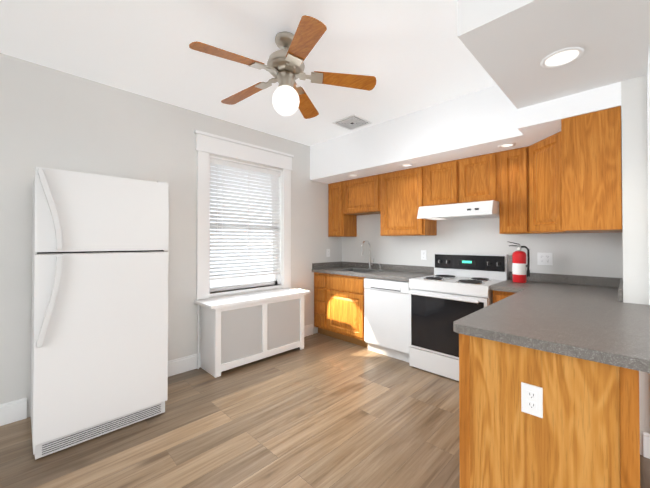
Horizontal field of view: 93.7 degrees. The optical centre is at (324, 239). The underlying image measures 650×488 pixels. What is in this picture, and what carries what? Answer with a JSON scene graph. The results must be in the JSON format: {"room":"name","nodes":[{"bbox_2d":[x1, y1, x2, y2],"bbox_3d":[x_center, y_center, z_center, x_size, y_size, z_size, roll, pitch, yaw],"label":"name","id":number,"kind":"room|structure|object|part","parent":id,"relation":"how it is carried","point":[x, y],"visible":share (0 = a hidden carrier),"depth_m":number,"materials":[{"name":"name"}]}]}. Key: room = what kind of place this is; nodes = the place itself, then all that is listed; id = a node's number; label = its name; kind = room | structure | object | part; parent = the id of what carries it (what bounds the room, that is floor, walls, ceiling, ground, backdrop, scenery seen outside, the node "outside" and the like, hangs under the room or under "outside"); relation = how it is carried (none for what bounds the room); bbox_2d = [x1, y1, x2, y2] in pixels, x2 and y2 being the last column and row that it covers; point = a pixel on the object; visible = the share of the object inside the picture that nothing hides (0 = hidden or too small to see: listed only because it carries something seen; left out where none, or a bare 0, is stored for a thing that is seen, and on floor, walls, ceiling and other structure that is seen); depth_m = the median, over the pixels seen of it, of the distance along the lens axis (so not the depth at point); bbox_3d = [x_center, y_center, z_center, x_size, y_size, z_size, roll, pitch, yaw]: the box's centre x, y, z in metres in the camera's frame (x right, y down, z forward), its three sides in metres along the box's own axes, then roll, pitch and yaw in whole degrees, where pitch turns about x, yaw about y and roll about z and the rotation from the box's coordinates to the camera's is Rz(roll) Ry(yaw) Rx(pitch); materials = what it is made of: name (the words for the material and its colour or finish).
{"room":"kitchen","nodes":[
{"label":"kitchen","id":0,"kind":"room"},
{"bbox_2d":[0,53,341,416],"bbox_3d":[-2.264,-0.003,2.323,0.160,2.650,7.320,-1,-1,45],"label":"wall","id":1,"kind":"structure","parent":0,"point":[50,118],"depth_m":2.64,"materials":[{"name":"paint"}]},
{"bbox_2d":[0,324,312,425],"bbox_3d":[-2.420,1.245,2.029,0.016,0.150,6.380,-1,-1,45],"label":"baseboard","id":2,"kind":"structure","parent":1,"relation":"attached to","point":[13,411],"depth_m":2.93,"materials":[{"name":"white wood"}]},
{"bbox_2d":[194,130,293,299],"bbox_3d":[-0.938,-0.242,3.630,0.200,1.745,1.290,-1,-1,45],"label":"window","id":3,"kind":"structure","parent":1,"relation":"in","point":[207,144],"depth_m":3.46,"materials":[{"name":"white wood"}]},
{"bbox_3d":[-0.980,-0.143,3.671,0.070,1.457,0.944,-1,-1,45],"label":"window sash","id":4,"kind":"part","parent":3,"relation":"part of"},
{"bbox_2d":[210,158,280,279],"bbox_3d":[-0.917,-0.212,3.609,0.066,1.315,0.936,-1,-1,45],"label":"window blinds","id":5,"kind":"object","parent":3,"relation":"attached to","point":[265,177],"visible":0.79,"depth_m":3.57,"materials":[{"name":"white plastic"}]},
{"bbox_2d":[326,249,329,256],"bbox_3d":[0.050,0.204,4.526,0.008,0.118,0.072,-1,-1,45],"label":"outlet","id":6,"kind":"object","parent":1,"relation":"attached to","point":[327,252],"visible":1,"depth_m":4.52,"materials":[{"name":"white plastic"}]},
{"bbox_2d":[0,0,496,145],"bbox_3d":[-0.081,-1.379,0.164,6.320,0.060,7.320,-1,-1,45],"label":"ceiling","id":7,"kind":"structure","parent":0,"point":[411,56],"depth_m":2.16,"materials":[{"name":"paint"}]},
{"bbox_2d":[189,15,375,118],"bbox_3d":[-0.292,-1.076,2.006,1.153,0.509,1.137,-1,-1,45],"label":"ceiling fan","id":8,"kind":"object","parent":7,"relation":"hanging from","point":[285,66],"visible":1,"depth_m":1.96,"materials":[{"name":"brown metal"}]},
{"bbox_2d":[332,114,371,130],"bbox_3d":[0.307,-1.310,3.438,0.330,0.012,0.330,-1,-1,45],"label":"ceiling vent","id":9,"kind":"object","parent":7,"relation":"in","point":[352,122],"visible":0.98,"depth_m":3.42,"materials":[{"name":"white metal"}]},
{"bbox_2d":[457,0,649,108],"bbox_3d":[1.308,-1.169,1.686,0.680,0.330,1.160,-1,-1,45],"label":"ceiling bulkhead","id":10,"kind":"object","parent":7,"relation":"attached to","point":[510,45],"visible":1,"depth_m":1.55,"materials":[{"name":"paint"}]},
{"bbox_2d":[540,47,583,67],"bbox_3d":[1.308,-1.000,1.684,0.192,0.006,0.192,-1,-1,45],"label":"recessed light","id":11,"kind":"object","parent":10,"relation":"attached to","point":[562,57],"visible":1,"depth_m":1.68,"materials":[{"name":"white"}]},
{"bbox_2d":[0,333,649,487],"bbox_3d":[-0.081,1.331,0.138,6.320,0.060,7.320,-1,-1,45],"label":"floor","id":12,"kind":"structure","parent":0,"point":[319,410],"depth_m":2.05,"materials":[{"name":"brown wood"}]},
{"bbox_2d":[31,167,168,459],"bbox_3d":[-1.664,0.444,2.261,0.703,1.755,0.735,-1,-1,45],"label":"refrigerator","id":13,"kind":"object","parent":12,"relation":"on","point":[99,345],"visible":1,"depth_m":2.00,"materials":[{"name":"white metal"}]},
{"bbox_2d":[194,287,309,377],"bbox_3d":[-0.762,0.982,3.429,0.393,0.702,1.260,-1,-1,45],"label":"radiator cover","id":14,"kind":"object","parent":12,"relation":"on","point":[234,329],"visible":0.98,"depth_m":3.19,"materials":[{"name":"white wood"}]},
{"bbox_2d":[314,272,367,347],"bbox_3d":[0.368,0.902,4.197,0.908,0.878,0.610,-1,-1,45],"label":"base cabinet","id":15,"kind":"object","parent":12,"relation":"on","point":[338,306],"visible":0.67,"depth_m":3.95,"materials":[{"name":"brown wood"}]},
{"bbox_2d":[312,261,433,281],"bbox_3d":[0.578,0.466,3.975,1.528,0.254,0.638,-1,-1,45],"label":"countertop","id":16,"kind":"structure","parent":15,"relation":"on","point":[388,271],"depth_m":3.95,"materials":[{"name":"laminate"}]},
{"bbox_2d":[361,240,380,269],"bbox_3d":[0.629,0.215,4.154,0.215,0.401,0.224,-1,-1,45],"label":"sink faucet","id":17,"kind":"object","parent":16,"relation":"on","point":[370,264],"visible":1,"depth_m":4.24,"materials":[{"name":"silver metal"}]},
{"bbox_2d":[364,277,409,361],"bbox_3d":[0.888,0.899,3.644,0.598,0.872,0.608,-1,-1,45],"label":"dishwasher","id":18,"kind":"object","parent":12,"relation":"on","point":[386,317],"visible":0.67,"depth_m":3.42,"materials":[{"name":"white metal"}]},
{"bbox_2d":[409,253,508,380],"bbox_3d":[1.358,0.744,3.127,0.764,1.172,0.716,-1,-1,45],"label":"range","id":19,"kind":"object","parent":12,"relation":"on","point":[449,292],"visible":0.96,"depth_m":3.02,"materials":[{"name":"white metal"},{"name":"black glass"}]},
{"bbox_2d":[493,290,514,302],"bbox_3d":[1.785,0.888,2.788,0.289,0.878,0.610,-1,-1,45],"label":"base cabinet","id":20,"kind":"object","parent":12,"relation":"on","point":[497,295],"depth_m":2.64,"materials":[{"name":"brown wood"}]},
{"bbox_2d":[493,271,511,284],"bbox_3d":[1.751,0.387,2.802,0.252,0.120,0.648,-1,-1,45],"label":"countertop","id":21,"kind":"structure","parent":20,"relation":"on","point":[510,273],"depth_m":3.09,"materials":[{"name":"laminate"}]},
{"bbox_2d":[459,334,639,487],"bbox_3d":[1.270,0.877,1.651,0.589,0.878,1.229,-1,-1,45],"label":"base cabinet","id":22,"kind":"object","parent":12,"relation":"on","point":[584,432],"depth_m":1.20,"materials":[{"name":"brown wood"}]},
{"bbox_2d":[521,382,542,417],"bbox_3d":[0.832,0.647,1.225,0.072,0.118,0.008,-1,-1,45],"label":"outlet","id":23,"kind":"object","parent":22,"relation":"attached to","point":[531,399],"visible":1,"depth_m":1.22,"materials":[{"name":"white plastic"}]},
{"bbox_2d":[453,273,649,372],"bbox_3d":[1.647,0.378,1.868,0.918,0.120,2.118,-1,-1,45],"label":"countertop","id":24,"kind":"structure","parent":22,"relation":"on","point":[594,319],"depth_m":1.48,"materials":[{"name":"laminate"}]},
{"bbox_2d":[507,241,529,282],"bbox_3d":[1.831,0.214,2.880,0.182,0.386,0.114,-1,-1,45],"label":"fire extinguisher","id":25,"kind":"object","parent":24,"relation":"on","point":[520,270],"visible":1,"depth_m":2.83,"materials":[{"name":"red metal"}]},
{"bbox_2d":[310,82,621,183],"bbox_3d":[1.071,-1.078,3.346,3.140,0.480,0.860,-1,-1,45],"label":"soffit","id":26,"kind":"structure","parent":0,"point":[489,120],"depth_m":2.92,"materials":[{"name":"paint"}]},
{"bbox_2d":[401,164,412,166],"bbox_3d":[0.922,-0.833,3.435,0.136,0.006,0.136,-1,-1,45],"label":"recessed light","id":27,"kind":"object","parent":26,"relation":"in","point":[405,165],"visible":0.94,"depth_m":3.45,"materials":[{"name":"white"}]},
{"bbox_2d":[498,143,515,147],"bbox_3d":[1.631,-0.840,2.730,0.136,0.006,0.136,-1,-1,45],"label":"recessed light","id":28,"kind":"object","parent":26,"relation":"in","point":[505,145],"visible":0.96,"depth_m":2.73,"materials":[{"name":"white"}]},
{"bbox_2d":[342,214,622,277],"bbox_3d":[1.488,0.010,3.640,3.300,2.650,0.160,-1,-1,45],"label":"wall","id":29,"kind":"structure","parent":0,"point":[591,254],"depth_m":3.27,"materials":[{"name":"paint"}]},
{"bbox_2d":[328,181,356,236],"bbox_3d":[0.254,-0.430,4.528,0.296,0.787,0.321,-1,-1,45],"label":"upper cabinet","id":30,"kind":"object","parent":29,"relation":"attached to","point":[340,224],"depth_m":4.41,"materials":[{"name":"brown wood"}]},
{"bbox_2d":[344,174,379,217],"bbox_3d":[0.582,-0.591,4.203,0.630,0.472,0.321,-1,-1,45],"label":"upper cabinet","id":31,"kind":"object","parent":29,"relation":"attached to","point":[361,195],"depth_m":4.07,"materials":[{"name":"brown wood"}]},
{"bbox_2d":[380,166,436,235],"bbox_3d":[1.019,-0.437,3.767,0.602,0.787,0.321,-1,-1,45],"label":"upper cabinet","id":32,"kind":"object","parent":29,"relation":"attached to","point":[402,191],"depth_m":3.64,"materials":[{"name":"brown wood"}]},
{"bbox_2d":[421,250,426,259],"bbox_3d":[1.226,0.197,3.780,0.072,0.118,0.008,-1,-1,45],"label":"outlet","id":33,"kind":"object","parent":29,"relation":"attached to","point":[423,254],"visible":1,"depth_m":3.77,"materials":[{"name":"white plastic"}]},
{"bbox_2d":[424,159,459,205],"bbox_3d":[1.366,-0.598,3.423,0.379,0.472,0.321,-1,-1,45],"label":"upper cabinet","id":34,"kind":"object","parent":29,"relation":"attached to","point":[441,180],"depth_m":3.30,"materials":[{"name":"brown wood"}]},
{"bbox_2d":[417,200,498,219],"bbox_3d":[1.438,-0.290,3.218,0.742,0.134,0.505,-1,-1,45],"label":"range hood","id":35,"kind":"object","parent":34,"relation":"attached to","point":[479,209],"visible":1,"depth_m":3.04,"materials":[{"name":"white painted metal"}]},
{"bbox_2d":[460,152,499,202],"bbox_3d":[1.635,-0.601,3.155,0.380,0.472,0.321,-1,-1,45],"label":"upper cabinet","id":36,"kind":"object","parent":29,"relation":"attached to","point":[479,175],"depth_m":3.02,"materials":[{"name":"brown wood"}]},
{"bbox_2d":[499,148,519,233],"bbox_3d":[1.857,-0.445,2.933,0.244,0.787,0.321,-1,-1,45],"label":"upper cabinet","id":37,"kind":"object","parent":29,"relation":"attached to","point":[509,204],"depth_m":2.85,"materials":[{"name":"brown wood"}]},
{"bbox_2d":[520,132,559,233],"bbox_3d":[1.843,-0.449,2.535,0.299,0.787,0.300,-1,-1,45],"label":"upper cabinet","id":38,"kind":"object","parent":29,"relation":"attached to","point":[539,161],"depth_m":2.58,"materials":[{"name":"brown wood"}]},
{"bbox_2d":[537,253,552,264],"bbox_3d":[2.101,0.188,2.908,0.118,0.118,0.008,-1,-1,45],"label":"outlet","id":39,"kind":"object","parent":29,"relation":"attached to","point":[544,258],"visible":1,"depth_m":2.91,"materials":[{"name":"white plastic"}]},
{"bbox_2d":[621,73,649,454],"bbox_3d":[3.254,-0.014,1.163,3.020,2.650,0.860,-1,-1,45],"label":"wall","id":40,"kind":"structure","parent":0,"point":[635,193],"depth_m":1.88,"materials":[{"name":"paint"}]},
{"bbox_2d":[560,106,622,232],"bbox_3d":[1.862,-0.453,2.128,0.302,0.787,0.250,-1,-1,45],"label":"upper cabinet","id":41,"kind":"object","parent":40,"relation":"attached to","point":[567,178],"depth_m":2.04,"materials":[{"name":"brown wood"}]},
{"bbox_2d":[643,431,649,458],"bbox_3d":[2.917,1.234,0.869,2.780,0.150,0.016,-1,-1,45],"label":"baseboard","id":42,"kind":"structure","parent":40,"relation":"attached to","point":[646,444],"depth_m":1.83,"materials":[{"name":"white wood"}]},
{"bbox_2d":[647,46,649,304],"bbox_3d":[2.002,-0.082,1.783,0.148,2.497,0.028,-1,-1,45],"label":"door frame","id":43,"kind":"structure","parent":40,"relation":"attached to","point":[648,101],"depth_m":1.83,"materials":[{"name":"white"}]},
{"label":"outside","id":44,"kind":"structure","parent":0,"visible":0},
{"bbox_2d":[210,167,272,286],"bbox_3d":[-1.533,-0.159,4.222,0.001,4.200,4.180,-1,-1,45],"label":"sky","id":45,"kind":"structure","parent":44,"point":[242,280],"depth_m":4.49,"materials":[{"name":"white"}]}
]}

